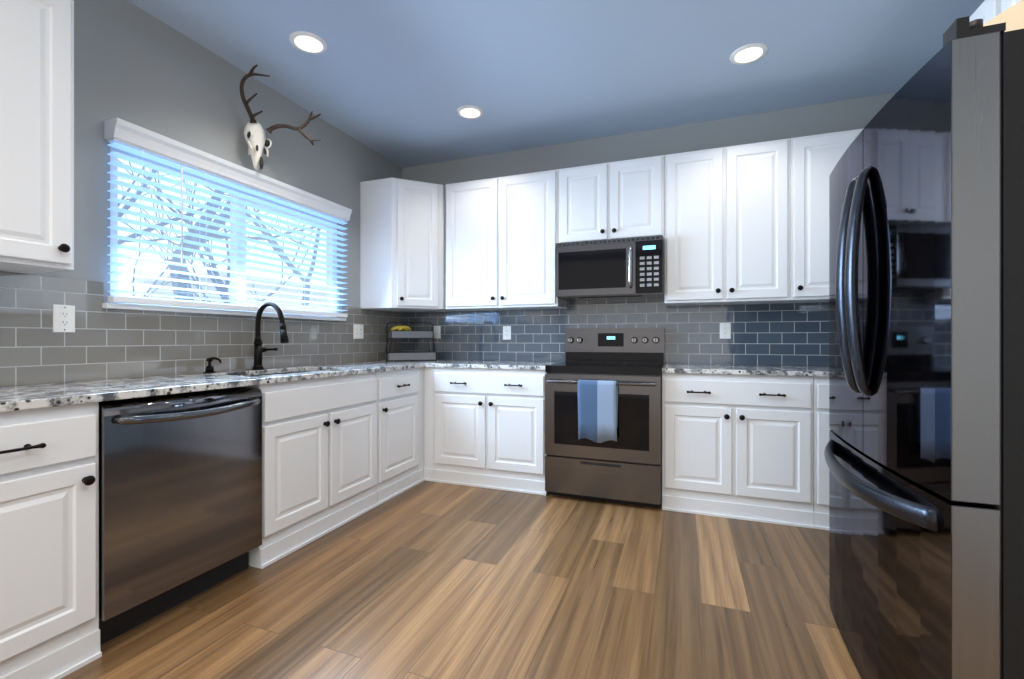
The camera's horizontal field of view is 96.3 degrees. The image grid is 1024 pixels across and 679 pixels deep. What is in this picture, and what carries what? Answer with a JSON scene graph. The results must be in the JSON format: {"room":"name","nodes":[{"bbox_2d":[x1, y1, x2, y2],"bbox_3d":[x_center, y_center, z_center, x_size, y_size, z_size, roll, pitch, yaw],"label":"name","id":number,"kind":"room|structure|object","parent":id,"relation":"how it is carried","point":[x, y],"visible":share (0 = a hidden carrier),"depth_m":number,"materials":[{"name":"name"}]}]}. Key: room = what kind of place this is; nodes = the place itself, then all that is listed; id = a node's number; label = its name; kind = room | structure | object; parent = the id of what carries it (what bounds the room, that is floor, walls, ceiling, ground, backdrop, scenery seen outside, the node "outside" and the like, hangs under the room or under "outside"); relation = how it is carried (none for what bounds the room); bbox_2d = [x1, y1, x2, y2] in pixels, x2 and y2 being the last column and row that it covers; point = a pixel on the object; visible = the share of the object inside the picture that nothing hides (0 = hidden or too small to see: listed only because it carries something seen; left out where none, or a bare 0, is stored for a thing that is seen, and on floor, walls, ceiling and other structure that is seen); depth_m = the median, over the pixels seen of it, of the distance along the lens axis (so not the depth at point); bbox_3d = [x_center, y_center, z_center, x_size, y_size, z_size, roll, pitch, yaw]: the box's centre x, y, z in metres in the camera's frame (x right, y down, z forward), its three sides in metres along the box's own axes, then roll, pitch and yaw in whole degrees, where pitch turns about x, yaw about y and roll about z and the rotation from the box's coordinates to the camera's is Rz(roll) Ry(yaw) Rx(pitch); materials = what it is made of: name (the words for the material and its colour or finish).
{"room":"kitchen","nodes":[
{"label":"kitchen","id":0,"kind":"room"},
{"bbox_2d":[0,0,401,386],"bbox_3d":[-2.248,-0.270,1.310,0.090,2.740,6.900,0,0,21],"label":"wall","id":1,"kind":"structure","parent":0,"point":[135,65],"depth_m":2.43,"materials":[{"name":"grey paint"}]},
{"bbox_2d":[0,0,73,273],"bbox_3d":[-1.994,-0.789,1.340,0.362,1.041,1.023,0,0,21],"label":"upper cabinet","id":2,"kind":"object","parent":1,"relation":"attached to","point":[36,136],"visible":1,"depth_m":1.66,"materials":[{"name":"white wood"}]},
{"bbox_2d":[53,304,74,331],"bbox_3d":[-1.937,-0.090,1.984,0.008,0.118,0.074,0,0,21],"label":"electrical outlet","id":3,"kind":"object","parent":1,"relation":"attached to","point":[63,318],"visible":1,"depth_m":1.98,"materials":[{"name":"white plastic"}]},
{"bbox_2d":[0,272,403,386],"bbox_3d":[-1.697,-0.040,2.647,0.007,0.451,3.690,0,0,20],"label":"backsplash","id":4,"kind":"structure","parent":1,"relation":"attached to","point":[100,343],"depth_m":2.26,"materials":[{"name":"grey tile"}]},
{"bbox_2d":[110,146,336,316],"bbox_3d":[-1.671,-0.557,2.888,0.062,0.778,1.530,0,0,21],"label":"window","id":5,"kind":"structure","parent":1,"relation":"in","point":[113,277],"depth_m":2.80,"materials":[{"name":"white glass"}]},
{"bbox_2d":[107,138,347,316],"bbox_3d":[-1.576,-0.567,2.853,0.066,0.786,1.570,0,0,21],"label":"window blinds","id":6,"kind":"object","parent":5,"relation":"attached to","point":[119,144],"visible":0.96,"depth_m":2.57,"materials":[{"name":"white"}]},
{"bbox_2d":[102,303,345,320],"bbox_3d":[-1.611,-0.157,2.866,0.065,0.025,1.600,0,0,21],"label":"window sill","id":7,"kind":"structure","parent":1,"relation":"attached to","point":[162,309],"depth_m":2.53,"materials":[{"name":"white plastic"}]},
{"bbox_2d":[104,118,351,220],"bbox_3d":[-1.572,-0.973,2.855,0.094,0.085,1.586,0,0,21],"label":"window valance","id":8,"kind":"object","parent":1,"relation":"attached to","point":[128,132],"visible":0.91,"depth_m":2.53,"materials":[{"name":"white wood"}]},
{"bbox_2d":[240,64,321,169],"bbox_3d":[-1.418,-1.308,2.784,0.360,0.565,0.341,0,0,21],"label":"skull","id":9,"kind":"object","parent":1,"relation":"attached to","point":[257,141],"visible":1,"depth_m":2.76,"materials":[{"name":"white"}]},
{"bbox_2d":[353,324,363,338],"bbox_3d":[-1.264,-0.065,3.782,0.008,0.118,0.120,0,0,21],"label":"electrical outlet","id":10,"kind":"object","parent":1,"relation":"attached to","point":[358,331],"visible":1,"depth_m":3.77,"materials":[{"name":"white plastic"}]},
{"bbox_2d":[61,480,861,678],"bbox_3d":[-0.356,1.130,0.603,4.250,0.060,6.900,0,0,21],"label":"floor","id":11,"kind":"structure","parent":0,"point":[424,579],"depth_m":1.91,"materials":[{"name":"brown wood"}]},
{"bbox_2d":[0,402,101,678],"bbox_3d":[-1.797,0.659,1.483,0.630,0.886,0.467,0,0,21],"label":"base cabinet","id":12,"kind":"object","parent":11,"relation":"on","point":[49,456],"depth_m":1.46,"materials":[{"name":"white wood"}]},
{"bbox_2d":[0,360,423,411],"bbox_3d":[-1.397,0.201,2.536,0.630,0.029,3.692,0,0,20],"label":"countertop","id":13,"kind":"structure","parent":12,"relation":"on","point":[22,397],"depth_m":1.94,"materials":[{"name":"stone"}]},
{"bbox_2d":[203,357,221,373],"bbox_3d":[-1.630,0.140,2.505,0.119,0.090,0.057,0,0,21],"label":"soap dispenser","id":14,"kind":"object","parent":13,"relation":"on","point":[209,368],"visible":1,"depth_m":2.50,"materials":[{"name":"black metal"}]},
{"bbox_2d":[252,302,288,369],"bbox_3d":[-1.455,-0.022,2.785,0.271,0.415,0.096,0,0,21],"label":"faucet","id":15,"kind":"object","parent":13,"relation":"on","point":[259,349],"visible":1,"depth_m":2.79,"materials":[{"name":"black metal"}]},
{"bbox_2d":[385,322,435,360],"bbox_3d":[-0.895,0.014,4.045,0.416,0.336,0.206,0,0,-25],"label":"fruit basket","id":16,"kind":"object","parent":13,"relation":"on","point":[401,332],"visible":1,"depth_m":3.97,"materials":[{"name":"grey metal"}]},
{"bbox_2d":[99,387,261,644],"bbox_3d":[-1.570,0.666,1.991,0.680,0.868,0.637,0,0,21],"label":"dishwasher","id":17,"kind":"object","parent":11,"relation":"on","point":[180,497],"visible":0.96,"depth_m":1.82,"materials":[{"name":"grey metal"}]},
{"bbox_2d":[243,371,383,568],"bbox_3d":[-1.332,0.659,2.725,0.630,0.886,0.895,0,0,21],"label":"base cabinet","id":18,"kind":"object","parent":11,"relation":"on","point":[338,451],"depth_m":2.53,"materials":[{"name":"white wood"}]},
{"bbox_2d":[384,367,423,501],"bbox_3d":[-1.075,0.659,3.413,0.630,0.886,0.574,0,0,21],"label":"base cabinet","id":19,"kind":"object","parent":11,"relation":"on","point":[403,464],"depth_m":3.30,"materials":[{"name":"white wood"}]},
{"bbox_2d":[422,367,429,480],"bbox_3d":[-0.874,0.659,3.982,0.610,0.886,0.628,0,0,21],"label":"base cabinet","id":20,"kind":"object","parent":11,"relation":"on","point":[425,370],"depth_m":3.59,"materials":[{"name":"white wood"}]},
{"bbox_2d":[430,367,548,494],"bbox_3d":[-0.079,0.659,3.683,0.911,0.886,0.630,0,0,21],"label":"base cabinet","id":21,"kind":"object","parent":11,"relation":"on","point":[483,428],"depth_m":3.39,"materials":[{"name":"white wood"}]},
{"bbox_2d":[424,360,559,369],"bbox_3d":[-0.110,0.201,3.688,0.975,0.029,0.632,0,0,20],"label":"countertop","id":22,"kind":"structure","parent":21,"relation":"on","point":[484,364],"depth_m":3.51,"materials":[{"name":"stone"}]},
{"bbox_2d":[545,328,664,507],"bbox_3d":[0.691,0.505,3.326,0.767,1.190,0.742,0,0,21],"label":"range","id":23,"kind":"object","parent":11,"relation":"on","point":[603,414],"visible":0.98,"depth_m":3.05,"materials":[{"name":"black metal"}]},
{"bbox_2d":[577,379,618,442],"bbox_3d":[0.561,0.470,3.006,0.258,0.404,0.052,0,0,20],"label":"towel","id":24,"kind":"object","parent":23,"relation":"hanging from","point":[597,399],"depth_m":2.99,"materials":[{"name":"fabric"}]},
{"bbox_2d":[662,373,817,528],"bbox_3d":[1.472,0.659,3.104,0.843,0.886,0.630,0,0,21],"label":"base cabinet","id":25,"kind":"object","parent":11,"relation":"on","point":[747,447],"depth_m":2.80,"materials":[{"name":"white wood"}]},
{"bbox_2d":[662,364,828,376],"bbox_3d":[1.804,0.201,2.974,1.558,0.029,0.629,0,0,20],"label":"countertop","id":26,"kind":"structure","parent":25,"relation":"on","point":[814,371],"depth_m":2.87,"materials":[{"name":"stone"}]},
{"bbox_2d":[818,377,831,530],"bbox_3d":[2.201,0.659,2.831,0.715,0.886,0.630,0,0,21],"label":"base cabinet","id":27,"kind":"object","parent":11,"relation":"on","point":[823,382],"depth_m":2.65,"materials":[{"name":"white wood"}]},
{"bbox_2d":[824,0,1023,678],"bbox_3d":[1.479,0.155,1.283,0.948,1.890,0.893,0,0,21],"label":"refrigerator","id":28,"kind":"object","parent":11,"relation":"on","point":[924,453],"visible":1,"depth_m":1.06,"materials":[{"name":"black metal"}]},
{"bbox_2d":[127,0,984,167],"bbox_3d":[-0.356,-1.690,0.603,4.250,0.100,6.900,0,0,21],"label":"ceiling","id":29,"kind":"structure","parent":0,"point":[399,82],"depth_m":2.69,"materials":[{"name":"blue paint"}]},
{"bbox_2d":[289,31,327,54],"bbox_3d":[-1.124,-1.636,2.534,0.194,0.008,0.194,0,0,21],"label":"recessed light","id":30,"kind":"object","parent":29,"relation":"in","point":[308,42],"visible":1,"depth_m":2.53,"materials":[{"name":"white plastic"}]},
{"bbox_2d":[457,105,483,118],"bbox_3d":[-0.302,-1.636,3.305,0.194,0.008,0.194,0,0,21],"label":"recessed light","id":31,"kind":"object","parent":29,"relation":"in","point":[470,112],"visible":1,"depth_m":3.30,"materials":[{"name":"white plastic"}]},
{"bbox_2d":[730,43,767,64],"bbox_3d":[1.357,-1.636,2.631,0.194,0.008,0.194,0,0,21],"label":"recessed light","id":32,"kind":"object","parent":29,"relation":"in","point":[749,53],"visible":1,"depth_m":2.62,"materials":[{"name":"white plastic"}]},
{"bbox_2d":[402,92,896,365],"bbox_3d":[0.826,-0.270,3.764,3.950,2.740,0.150,0,0,21],"label":"wall","id":33,"kind":"structure","parent":0,"point":[842,115],"depth_m":3.55,"materials":[{"name":"grey paint"}]},
{"bbox_2d":[360,178,443,312],"bbox_3d":[-0.870,-0.783,3.992,0.610,1.053,0.608,0,0,21],"label":"upper cabinet","id":34,"kind":"object","parent":33,"relation":"attached to","point":[402,220],"depth_m":3.77,"materials":[{"name":"white wood"}]},
{"bbox_2d":[434,326,440,338],"bbox_3d":[-0.694,-0.068,4.240,0.074,0.118,0.008,0,0,21],"label":"electrical outlet","id":35,"kind":"object","parent":33,"relation":"attached to","point":[437,332],"visible":1,"depth_m":4.23,"materials":[{"name":"white plastic"}]},
{"bbox_2d":[444,177,503,311],"bbox_3d":[-0.281,-0.783,3.920,0.488,1.053,0.330,0,0,21],"label":"upper cabinet","id":36,"kind":"object","parent":33,"relation":"attached to","point":[471,208],"depth_m":3.76,"materials":[{"name":"white wood"}]},
{"bbox_2d":[503,326,510,339],"bbox_3d":[-0.045,-0.058,3.998,0.074,0.118,0.008,0,0,21],"label":"electrical outlet","id":37,"kind":"object","parent":33,"relation":"attached to","point":[506,332],"visible":1,"depth_m":4.00,"materials":[{"name":"white plastic"}]},
{"bbox_2d":[500,169,566,309],"bbox_3d":[0.176,-0.783,3.749,0.488,1.053,0.330,0,0,21],"label":"upper cabinet","id":38,"kind":"object","parent":33,"relation":"attached to","point":[529,202],"depth_m":3.59,"materials":[{"name":"white wood"}]},
{"bbox_2d":[560,162,611,242],"bbox_3d":[0.588,-1.016,3.595,0.387,0.588,0.330,0,0,21],"label":"upper cabinet","id":39,"kind":"object","parent":33,"relation":"attached to","point":[585,191],"depth_m":3.43,"materials":[{"name":"white wood"}]},
{"bbox_2d":[404,298,828,365],"bbox_3d":[0.798,-0.067,3.690,3.950,0.505,0.007,0,0,20],"label":"backsplash","id":40,"kind":"structure","parent":33,"relation":"attached to","point":[782,334],"depth_m":3.55,"materials":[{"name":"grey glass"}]},
{"bbox_2d":[612,155,667,239],"bbox_3d":[0.950,-1.016,3.459,0.387,0.588,0.330,0,0,21],"label":"upper cabinet","id":41,"kind":"object","parent":33,"relation":"attached to","point":[639,186],"depth_m":3.29,"materials":[{"name":"white wood"}]},
{"bbox_2d":[555,235,663,300],"bbox_3d":[0.743,-0.518,3.458,0.769,0.402,0.473,0,0,21],"label":"microwave","id":42,"kind":"object","parent":41,"relation":"attached to","point":[620,269],"visible":0.98,"depth_m":3.28,"materials":[{"name":"black metal"}]},
{"bbox_2d":[664,147,727,305],"bbox_3d":[1.315,-0.783,3.323,0.388,1.053,0.330,0,0,21],"label":"upper cabinet","id":43,"kind":"object","parent":33,"relation":"attached to","point":[696,246],"depth_m":3.16,"materials":[{"name":"white wood"}]},
{"bbox_2d":[720,323,730,338],"bbox_3d":[1.577,-0.065,3.391,0.074,0.118,0.008,0,0,21],"label":"electrical outlet","id":44,"kind":"object","parent":33,"relation":"attached to","point":[725,330],"visible":1,"depth_m":3.39,"materials":[{"name":"white plastic"}]},
{"bbox_2d":[724,138,795,304],"bbox_3d":[1.679,-0.783,3.187,0.389,1.053,0.330,0,0,21],"label":"upper cabinet","id":45,"kind":"object","parent":33,"relation":"attached to","point":[742,224],"depth_m":3.02,"materials":[{"name":"white wood"}]},
{"bbox_2d":[792,128,863,302],"bbox_3d":[2.062,-0.783,3.043,0.430,1.053,0.330,0,0,21],"label":"upper cabinet","id":46,"kind":"object","parent":33,"relation":"attached to","point":[818,155],"depth_m":2.92,"materials":[{"name":"white wood"}]},
{"bbox_3d":[1.564,-0.270,-0.115,0.150,2.740,6.900,0,0,20],"label":"wall","id":47,"kind":"structure","parent":0,"visible":0},
{"bbox_2d":[970,0,993,23],"bbox_3d":[2.092,-0.783,2.027,0.355,1.053,0.888,0,0,21],"label":"upper cabinet","id":48,"kind":"object","parent":47,"relation":"attached to","point":[986,10],"depth_m":1.74,"materials":[{"name":"white wood"}]},
{"bbox_2d":[994,0,1020,16],"bbox_3d":[1.853,-1.119,1.386,0.355,0.380,0.475,0,0,21],"label":"upper cabinet","id":49,"kind":"object","parent":47,"relation":"attached to","point":[1000,6],"depth_m":1.65,"materials":[{"name":"white wood"}]},
{"label":"outside","id":50,"kind":"structure","parent":0,"visible":0},
{"bbox_2d":[118,161,322,305],"bbox_3d":[-4.635,-2.732,8.727,11.135,8.267,8.946,0,0,21],"label":"tree","id":51,"kind":"object","parent":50,"point":[181,268],"depth_m":6.65,"materials":[{"name":"grey plant"}]},
{"bbox_2d":[136,272,325,306],"bbox_3d":[-10.224,-0.425,19.826,4.600,3.650,8.100,0,0,21],"label":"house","id":52,"kind":"structure","parent":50,"point":[200,294],"depth_m":16.82,"materials":[{"name":"white"}]}
]}

